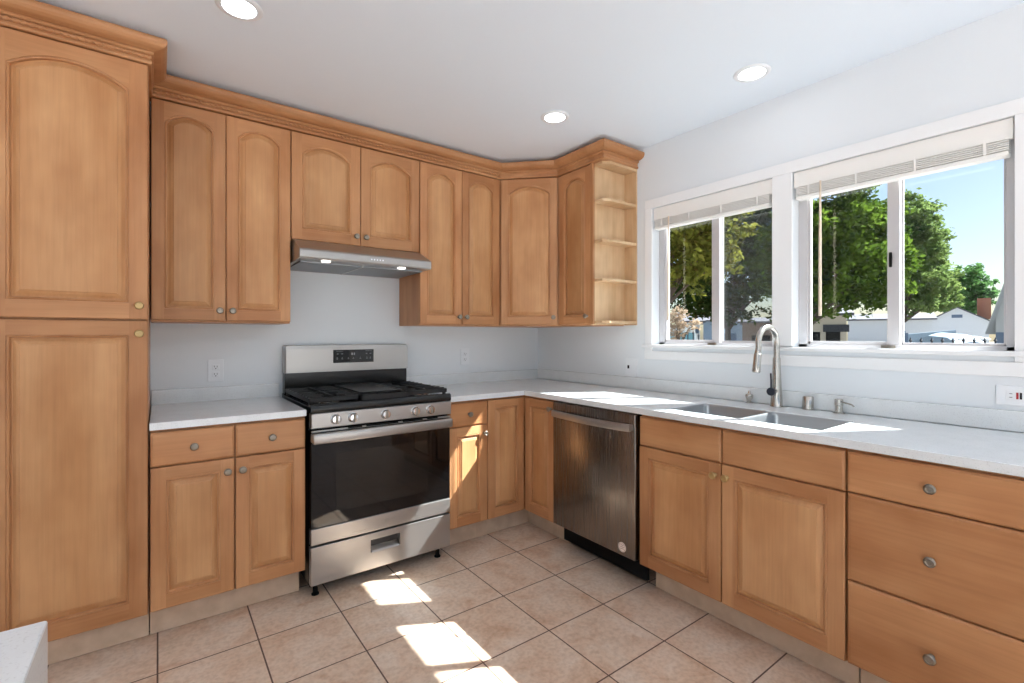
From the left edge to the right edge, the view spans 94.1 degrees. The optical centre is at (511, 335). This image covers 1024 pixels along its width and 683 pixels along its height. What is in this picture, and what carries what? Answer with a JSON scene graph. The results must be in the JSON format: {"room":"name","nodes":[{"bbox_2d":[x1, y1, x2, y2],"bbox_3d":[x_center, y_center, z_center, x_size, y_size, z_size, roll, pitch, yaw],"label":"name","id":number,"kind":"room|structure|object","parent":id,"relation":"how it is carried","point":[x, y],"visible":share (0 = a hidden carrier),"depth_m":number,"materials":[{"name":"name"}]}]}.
{"room":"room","nodes":[
{"label":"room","id":0,"kind":"room"},
{"bbox_2d":[149,101,537,585],"bbox_3d":[-1.975,0.033,2.382,5.340,2.462,0.140,0,0,-37],"label":"wall","id":1,"kind":"structure","parent":0,"point":[326,309],"depth_m":2.92,"materials":[{"name":"white paint"}]},
{"bbox_2d":[151,383,278,404],"bbox_3d":[-1.580,0.328,2.574,0.588,0.100,0.021,0,0,-37],"label":"backsplash","id":2,"kind":"structure","parent":1,"relation":"attached to","point":[185,395],"depth_m":2.55,"materials":[{"name":"white stone"}]},
{"bbox_2d":[208,359,222,381],"bbox_3d":[-1.598,0.191,2.570,0.072,0.120,0.007,0,0,-37],"label":"wall outlet","id":3,"kind":"object","parent":1,"relation":"attached to","point":[215,367],"visible":1,"depth_m":2.57,"materials":[{"name":"white plastic"}]},
{"bbox_2d":[212,364,218,369],"bbox_3d":[-1.596,0.171,2.567,0.033,0.028,0.002,0,0,-37],"label":"receptacle","id":4,"kind":"object","parent":3,"relation":"attached to","point":[214,366],"depth_m":2.57,"materials":[{"name":"white plastic"}]},
{"bbox_2d":[212,372,218,376],"bbox_3d":[-1.596,0.211,2.567,0.033,0.028,0.002,0,0,-37],"label":"receptacle","id":5,"kind":"object","parent":3,"relation":"attached to","point":[214,374],"depth_m":2.57,"materials":[{"name":"white plastic"}]},
{"bbox_2d":[151,98,289,324],"bbox_3d":[-1.482,-0.570,2.442,0.584,1.018,0.346,0,0,-37],"label":"upper cabinet","id":6,"kind":"object","parent":1,"relation":"attached to","point":[220,184],"visible":1,"depth_m":2.31,"materials":[{"name":"brown wood"}]},
{"bbox_2d":[290,131,418,252],"bbox_3d":[-0.950,-0.789,2.836,0.732,0.578,0.346,0,0,-37],"label":"upper cabinet","id":7,"kind":"object","parent":1,"relation":"attached to","point":[341,193],"visible":0.97,"depth_m":2.69,"materials":[{"name":"brown wood"}]},
{"bbox_2d":[290,239,430,278],"bbox_3d":[-0.909,-0.441,2.782,0.724,0.131,0.480,0,0,-37],"label":"range hood","id":8,"kind":"object","parent":1,"relation":"attached to","point":[305,255],"visible":0.98,"depth_m":2.64,"materials":[{"name":"silver metal"}]},
{"bbox_2d":[399,161,498,326],"bbox_3d":[-0.412,-0.570,3.235,0.599,1.018,0.346,0,0,-37],"label":"upper cabinet","id":9,"kind":"object","parent":1,"relation":"attached to","point":[459,210],"visible":0.98,"depth_m":3.10,"materials":[{"name":"brown wood"}]},
{"bbox_2d":[461,348,468,364],"bbox_3d":[-0.345,0.157,3.499,0.072,0.120,0.007,0,0,-37],"label":"wall outlet","id":10,"kind":"object","parent":1,"relation":"attached to","point":[464,351],"visible":1,"depth_m":3.50,"materials":[{"name":"white plastic"}]},
{"bbox_2d":[494,177,577,327],"bbox_3d":[0.150,-0.570,3.490,0.600,1.018,0.607,0,0,-37],"label":"upper cabinet","id":11,"kind":"object","parent":1,"relation":"attached to","point":[528,208],"visible":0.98,"depth_m":3.27,"materials":[{"name":"brown wood"}]},
{"bbox_2d":[48,522,844,682],"bbox_3d":[-0.388,1.324,0.360,5.480,0.120,5.280,0,0,-37],"label":"floor","id":12,"kind":"structure","parent":0,"point":[521,603],"depth_m":1.99,"materials":[{"name":"tile"}]},
{"bbox_2d":[0,621,47,682],"bbox_3d":[-0.379,0.798,-0.252,0.700,0.930,1.500,0,0,-37],"label":"countertop","id":13,"kind":"structure","parent":12,"relation":"on","point":[23,650],"depth_m":0.51,"materials":[{"name":"white stone"}]},
{"bbox_2d":[0,26,149,664],"bbox_3d":[-1.812,0.091,2.004,0.456,2.340,0.656,0,0,-37],"label":"pantry cabinet","id":14,"kind":"object","parent":12,"relation":"on","point":[75,121],"visible":0.98,"depth_m":1.77,"materials":[{"name":"brown wood"}]},
{"bbox_2d":[150,416,304,634],"bbox_3d":[-1.389,0.821,2.317,0.586,0.880,0.656,0,0,-37],"label":"base cabinet","id":15,"kind":"object","parent":12,"relation":"on","point":[227,501],"visible":0.98,"depth_m":2.06,"materials":[{"name":"brown wood"}]},
{"bbox_2d":[149,383,306,430],"bbox_3d":[-1.393,0.329,2.322,0.588,0.102,0.647,0,0,-37],"label":"countertop","id":16,"kind":"structure","parent":15,"relation":"on","point":[203,406],"depth_m":2.31,"materials":[{"name":"white stone"}]},
{"bbox_2d":[282,344,452,595],"bbox_3d":[-0.825,0.661,2.701,0.747,1.206,0.695,0,0,-37],"label":"gas range","id":17,"kind":"object","parent":12,"relation":"on","point":[377,447],"visible":1,"depth_m":2.48,"materials":[{"name":"silver metal"}]},
{"bbox_2d":[282,391,450,413],"bbox_3d":[-0.837,0.348,2.718,0.747,0.042,0.653,0,0,-37],"label":"cooktop","id":18,"kind":"object","parent":17,"relation":"in","point":[398,401],"depth_m":2.44,"materials":[{"name":"black metal"}]},
{"bbox_2d":[447,399,487,544],"bbox_3d":[-0.429,0.821,3.029,0.260,0.880,0.656,0,0,-37],"label":"base cabinet","id":19,"kind":"object","parent":12,"relation":"on","point":[468,432],"visible":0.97,"depth_m":2.79,"materials":[{"name":"brown wood"}]},
{"bbox_2d":[476,395,570,542],"bbox_3d":[0.116,0.821,3.277,0.908,0.880,0.908,0,0,-37],"label":"base cabinet","id":20,"kind":"object","parent":12,"relation":"on","point":[519,428],"visible":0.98,"depth_m":2.95,"materials":[{"name":"brown wood"}]},
{"bbox_2d":[407,369,1023,476],"bbox_3d":[0.586,0.327,2.425,1.173,0.106,2.841,0,0,-37],"label":"countertop","id":21,"kind":"structure","parent":20,"relation":"on","point":[996,451],"depth_m":2.03,"materials":[{"name":"white stone"}]},
{"bbox_2d":[745,391,752,402],"bbox_3d":[1.227,0.318,2.464,0.037,0.064,0.037,0,0,-37],"label":"button","id":22,"kind":"object","parent":21,"relation":"in","point":[749,396],"visible":1,"depth_m":2.45,"materials":[{"name":"silver metal"}]},
{"bbox_2d":[671,403,850,430],"bbox_3d":[1.067,0.461,2.108,0.314,0.218,0.653,0,0,-37],"label":"sink","id":23,"kind":"object","parent":21,"relation":"in","point":[816,423],"visible":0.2,"depth_m":2.16,"materials":[{"name":"silver metal"}]},
{"bbox_2d":[752,324,782,406],"bbox_3d":[1.222,0.149,2.282,0.249,0.402,0.058,0,0,-37],"label":"faucet","id":24,"kind":"object","parent":21,"relation":"on","point":[775,390],"visible":1,"depth_m":2.31,"materials":[{"name":"silver metal"}]},
{"bbox_2d":[802,396,814,409],"bbox_3d":[1.392,0.318,2.240,0.051,0.064,0.051,0,0,-37],"label":"air gap cap","id":25,"kind":"object","parent":21,"relation":"on","point":[807,401],"visible":1,"depth_m":2.22,"materials":[{"name":"silver metal"}]},
{"bbox_2d":[833,399,854,413],"bbox_3d":[1.472,0.318,2.100,0.048,0.064,0.119,0,0,-12],"label":"soap dispenser","id":26,"kind":"object","parent":21,"relation":"on","point":[838,402],"visible":1,"depth_m":2.12,"materials":[{"name":"silver metal"}]},
{"bbox_2d":[551,401,648,580],"bbox_3d":[0.638,0.801,2.713,0.649,0.835,0.610,0,0,-37],"label":"dishwasher","id":27,"kind":"object","parent":12,"relation":"on","point":[596,450],"visible":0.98,"depth_m":2.52,"materials":[{"name":"silver metal"}]},
{"bbox_2d":[640,415,860,682],"bbox_3d":[1.114,0.821,2.144,0.656,0.880,0.862,0,0,-37],"label":"base cabinet","id":28,"kind":"object","parent":12,"relation":"on","point":[749,530],"visible":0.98,"depth_m":1.88,"materials":[{"name":"brown wood"}]},
{"bbox_2d":[848,449,1023,682],"bbox_3d":[1.506,0.821,1.616,0.656,0.880,0.440,0,0,-37],"label":"base cabinet","id":29,"kind":"object","parent":12,"relation":"on","point":[936,550],"visible":1,"depth_m":1.44,"materials":[{"name":"brown wood"}]},
{"bbox_2d":[37,0,1023,162],"bbox_3d":[-0.388,-1.268,0.360,5.480,0.140,5.280,0,0,-37],"label":"ceiling","id":30,"kind":"structure","parent":0,"point":[479,78],"depth_m":2.04,"materials":[{"name":"white paint"}]},
{"bbox_2d":[214,0,262,21],"bbox_3d":[-0.995,-1.194,1.739,0.156,0.007,0.156,0,0,-37],"label":"recessed light","id":31,"kind":"object","parent":30,"relation":"in","point":[244,10],"visible":1,"depth_m":1.75,"materials":[{"name":"white plastic"}]},
{"bbox_2d":[541,110,568,123],"bbox_3d":[0.235,-1.194,2.615,0.156,0.007,0.156,0,0,-37],"label":"recessed light","id":32,"kind":"object","parent":30,"relation":"in","point":[554,116],"visible":1,"depth_m":2.60,"materials":[{"name":"white plastic"}]},
{"bbox_2d":[733,63,770,81],"bbox_3d":[1.096,-1.194,2.176,0.156,0.007,0.156,0,0,-37],"label":"recessed light","id":33,"kind":"object","parent":30,"relation":"in","point":[753,72],"visible":1,"depth_m":2.17,"materials":[{"name":"white plastic"}]},
{"bbox_2d":[538,3,1023,432],"bbox_3d":[1.757,0.033,1.950,0.140,2.462,5.280,0,0,-37],"label":"wall","id":34,"kind":"structure","parent":0,"point":[979,64],"depth_m":2.25,"materials":[{"name":"white paint"}]},
{"bbox_2d":[0,0,644,179],"bbox_3d":[-0.698,-1.138,2.411,3.246,0.118,0.816,0,0,-37],"label":"crown molding","id":35,"kind":"structure","parent":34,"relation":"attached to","point":[33,17],"depth_m":2.35,"materials":[{"name":"brown wood"}]},
{"bbox_2d":[559,165,623,326],"bbox_3d":[0.520,-0.570,3.204,0.346,1.018,0.299,0,0,-37],"label":"upper cabinet","id":36,"kind":"object","parent":34,"relation":"attached to","point":[574,187],"visible":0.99,"depth_m":3.11,"materials":[{"name":"brown wood"}]},
{"bbox_2d":[590,161,636,324],"bbox_3d":[0.654,-0.572,3.050,0.318,1.014,0.111,0,0,-37],"label":"shelf","id":37,"kind":"object","parent":36,"relation":"attached to","point":[613,185],"visible":1,"depth_m":3.08,"materials":[{"name":"brown wood"}]},
{"bbox_2d":[626,358,637,376],"bbox_3d":[0.785,0.212,3.132,0.012,0.117,0.100,0,0,-37],"label":"outlet","id":38,"kind":"object","parent":34,"relation":"attached to","point":[631,364],"visible":1,"depth_m":3.13,"materials":[{"name":"white plastic"}]},
{"bbox_2d":[632,363,635,372],"bbox_3d":[0.799,0.214,3.112,0.002,0.066,0.033,0,0,-37],"label":"rocker switch","id":39,"kind":"object","parent":38,"relation":"attached to","point":[633,364],"depth_m":3.11,"materials":[{"name":"white plastic"}]},
{"bbox_2d":[407,369,1023,432],"bbox_3d":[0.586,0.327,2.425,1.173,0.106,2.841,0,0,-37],"label":"backsplash","id":40,"kind":"structure","parent":34,"relation":"attached to","point":[988,418],"depth_m":2.34,"materials":[{"name":"white stone"}]},
{"bbox_2d":[659,217,772,346],"bbox_3d":[1.174,-0.367,2.760,0.068,0.862,0.731,0,0,-37],"label":"window","id":41,"kind":"structure","parent":34,"relation":"in","point":[717,224],"depth_m":2.74,"materials":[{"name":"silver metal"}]},
{"bbox_2d":[654,179,771,319],"bbox_3d":[1.118,-0.444,2.718,0.064,0.705,0.723,0,0,-37],"label":"window blind","id":42,"kind":"object","parent":41,"relation":"attached to","point":[755,196],"visible":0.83,"depth_m":2.68,"materials":[{"name":"white"}]},
{"bbox_2d":[642,344,1023,376],"bbox_3d":[1.353,0.105,2.356,0.026,0.094,1.733,0,0,-37],"label":"trim","id":43,"kind":"structure","parent":34,"relation":"attached to","point":[985,368],"depth_m":2.09,"materials":[{"name":"white paint"}]},
{"bbox_2d":[645,97,1023,362],"bbox_3d":[1.355,-0.378,2.363,0.013,0.952,1.691,0,0,-37],"label":"trim","id":44,"kind":"structure","parent":34,"relation":"attached to","point":[781,175],"depth_m":2.33,"materials":[{"name":"white paint"}]},
{"bbox_2d":[799,122,1014,350],"bbox_3d":[1.671,-0.367,2.086,0.072,0.862,0.756,0,0,-37],"label":"window","id":45,"kind":"structure","parent":34,"relation":"in","point":[895,190],"depth_m":2.07,"materials":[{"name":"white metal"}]},
{"bbox_2d":[794,117,1013,315],"bbox_3d":[1.617,-0.444,2.046,0.064,0.705,0.748,0,0,-37],"label":"window blind","id":46,"kind":"object","parent":45,"relation":"attached to","point":[989,142],"visible":1,"depth_m":1.99,"materials":[{"name":"white"}]},
{"bbox_2d":[996,385,1023,405],"bbox_3d":[1.833,0.220,1.722,0.008,0.072,0.120,0,0,-37],"label":"wall outlet","id":47,"kind":"object","parent":34,"relation":"attached to","point":[1005,394],"visible":1,"depth_m":1.74,"materials":[{"name":"white plastic"}]},
{"bbox_2d":[1006,391,1023,400],"bbox_3d":[1.832,0.220,1.721,0.002,0.033,0.066,0,0,-37],"label":"receptacle","id":48,"kind":"object","parent":47,"relation":"attached to","point":[1010,395],"depth_m":1.73,"materials":[{"name":"white plastic"}]},
{"label":"outside","id":49,"kind":"structure","parent":0,"visible":0},
{"bbox_3d":[40.366,1.714,33.708,220.000,0.200,180.000,0,0,-37],"label":"ground","id":50,"kind":"structure","parent":49,"visible":0},
{"bbox_2d":[670,326,696,339],"bbox_3d":[3.710,0.684,12.707,2.000,1.860,1.720,0,0,-17],"label":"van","id":51,"kind":"object","parent":50,"relation":"on","point":[690,335],"visible":0.02,"depth_m":12.05,"materials":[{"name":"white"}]},
{"bbox_2d":[670,305,702,339],"bbox_3d":[3.224,0.530,9.011,0.782,2.211,0.389,0,0,-8],"label":"dry shrub","id":52,"kind":"object","parent":50,"relation":"on","point":[677,334],"visible":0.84,"depth_m":8.96,"materials":[{"name":"brown plant"}]},
{"bbox_2d":[677,312,705,339],"bbox_3d":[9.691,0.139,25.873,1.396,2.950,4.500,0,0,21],"label":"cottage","id":53,"kind":"structure","parent":50,"relation":"on","point":[697,331],"depth_m":23.89,"materials":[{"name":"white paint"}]},
{"bbox_2d":[681,332,704,339],"bbox_3d":[3.746,0.755,10.000,0.619,1.717,0.046,0,0,0],"label":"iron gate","id":54,"kind":"object","parent":50,"relation":"on","point":[688,332],"visible":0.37,"depth_m":9.99,"materials":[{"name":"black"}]},
{"bbox_2d":[670,211,760,303],"bbox_3d":[4.293,-1.202,10.986,2.885,5.675,1.872,0,0,5],"label":"tree","id":55,"kind":"object","parent":50,"relation":"on","point":[692,242],"visible":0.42,"depth_m":10.70,"materials":[{"name":"green plant"}]},
{"bbox_2d":[670,207,771,340],"bbox_3d":[9.604,-2.977,20.920,7.501,9.230,4.124,0,0,4],"label":"tree","id":56,"kind":"object","parent":50,"relation":"on","point":[738,286],"visible":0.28,"depth_m":20.40,"materials":[{"name":"green plant"}]},
{"bbox_2d":[703,317,741,340],"bbox_3d":[15.827,0.039,35.830,3.045,3.150,4.500,0,0,24],"label":"building","id":57,"kind":"structure","parent":50,"relation":"on","point":[736,331],"depth_m":33.92,"materials":[{"name":"blue paint"}]},
{"bbox_2d":[737,317,771,340],"bbox_3d":[14.569,0.289,27.771,2.433,2.650,4.500,0,0,28],"label":"building","id":58,"kind":"structure","parent":50,"relation":"on","point":[749,331],"depth_m":26.21,"materials":[{"name":"brown"}]},
{"bbox_2d":[740,184,925,324],"bbox_3d":[8.684,-1.413,12.978,4.628,6.098,2.817,0,0,-4],"label":"broad tree","id":59,"kind":"object","parent":50,"relation":"on","point":[854,227],"visible":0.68,"depth_m":12.38,"materials":[{"name":"green plant"}]},
{"bbox_2d":[813,309,853,340],"bbox_3d":[14.146,0.214,21.675,2.117,2.800,4.500,0,0,33],"label":"shed","id":60,"kind":"object","parent":50,"relation":"on","point":[829,329],"visible":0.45,"depth_m":19.81,"materials":[{"name":"beige paint"}]},
{"bbox_2d":[847,313,936,341],"bbox_3d":[26.797,0.039,33.963,4.928,3.150,5.500,0,0,38],"label":"garage","id":61,"kind":"structure","parent":50,"relation":"on","point":[862,328],"depth_m":32.38,"materials":[{"name":"white paint"}]},
{"bbox_2d":[904,330,955,342],"bbox_3d":[15.797,0.709,18.035,1.949,1.810,0.130,0,0,0],"label":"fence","id":62,"kind":"object","parent":50,"relation":"on","point":[915,336],"visible":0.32,"depth_m":18.00,"materials":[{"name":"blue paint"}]},
{"bbox_2d":[904,187,965,322],"bbox_3d":[14.525,-1.835,16.965,2.813,6.942,2.414,0,0,21],"label":"feathery tree","id":63,"kind":"object","parent":50,"relation":"on","point":[939,294],"visible":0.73,"depth_m":16.51,"materials":[{"name":"green plant"}]},
{"bbox_2d":[912,333,990,342],"bbox_3d":[12.549,0.769,13.685,0.868,1.690,1.630,0,0,0],"label":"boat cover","id":64,"kind":"object","parent":50,"relation":"on","point":[947,337],"visible":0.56,"depth_m":13.30,"materials":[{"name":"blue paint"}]},
{"bbox_2d":[909,337,996,342],"bbox_3d":[7.033,0.822,7.600,1.742,1.585,0.045,0,0,0],"label":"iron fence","id":65,"kind":"object","parent":50,"relation":"on","point":[910,339],"visible":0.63,"depth_m":7.59,"materials":[{"name":"black metal"}]},
{"bbox_2d":[932,298,990,342],"bbox_3d":[37.532,-0.686,40.193,4.114,4.600,6.500,0,0,43],"label":"gabled house","id":66,"kind":"structure","parent":50,"relation":"on","point":[963,321],"depth_m":37.98,"materials":[{"name":"white paint"}]},
{"bbox_2d":[952,315,962,317],"bbox_3d":[35.475,-1.511,37.989,0.640,0.250,0.030,0,0,43],"label":"attic vent","id":67,"kind":"object","parent":66,"relation":"attached to","point":[953,316],"depth_m":37.96,"materials":[{"name":"grey stone"}]},
{"bbox_2d":[942,263,1000,313],"bbox_3d":[49.556,-3.104,52.013,6.935,9.483,3.946,0,0,-4],"label":"tree","id":68,"kind":"object","parent":50,"relation":"on","point":[976,288],"visible":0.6,"depth_m":50.98,"materials":[{"name":"green plant"}]},
{"bbox_2d":[985,284,1003,342],"bbox_3d":[26.239,-0.861,22.411,6.500,4.950,2.149,0,0,-8],"label":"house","id":69,"kind":"structure","parent":50,"relation":"on","point":[996,323],"depth_m":22.65,"materials":[{"name":"grey"}]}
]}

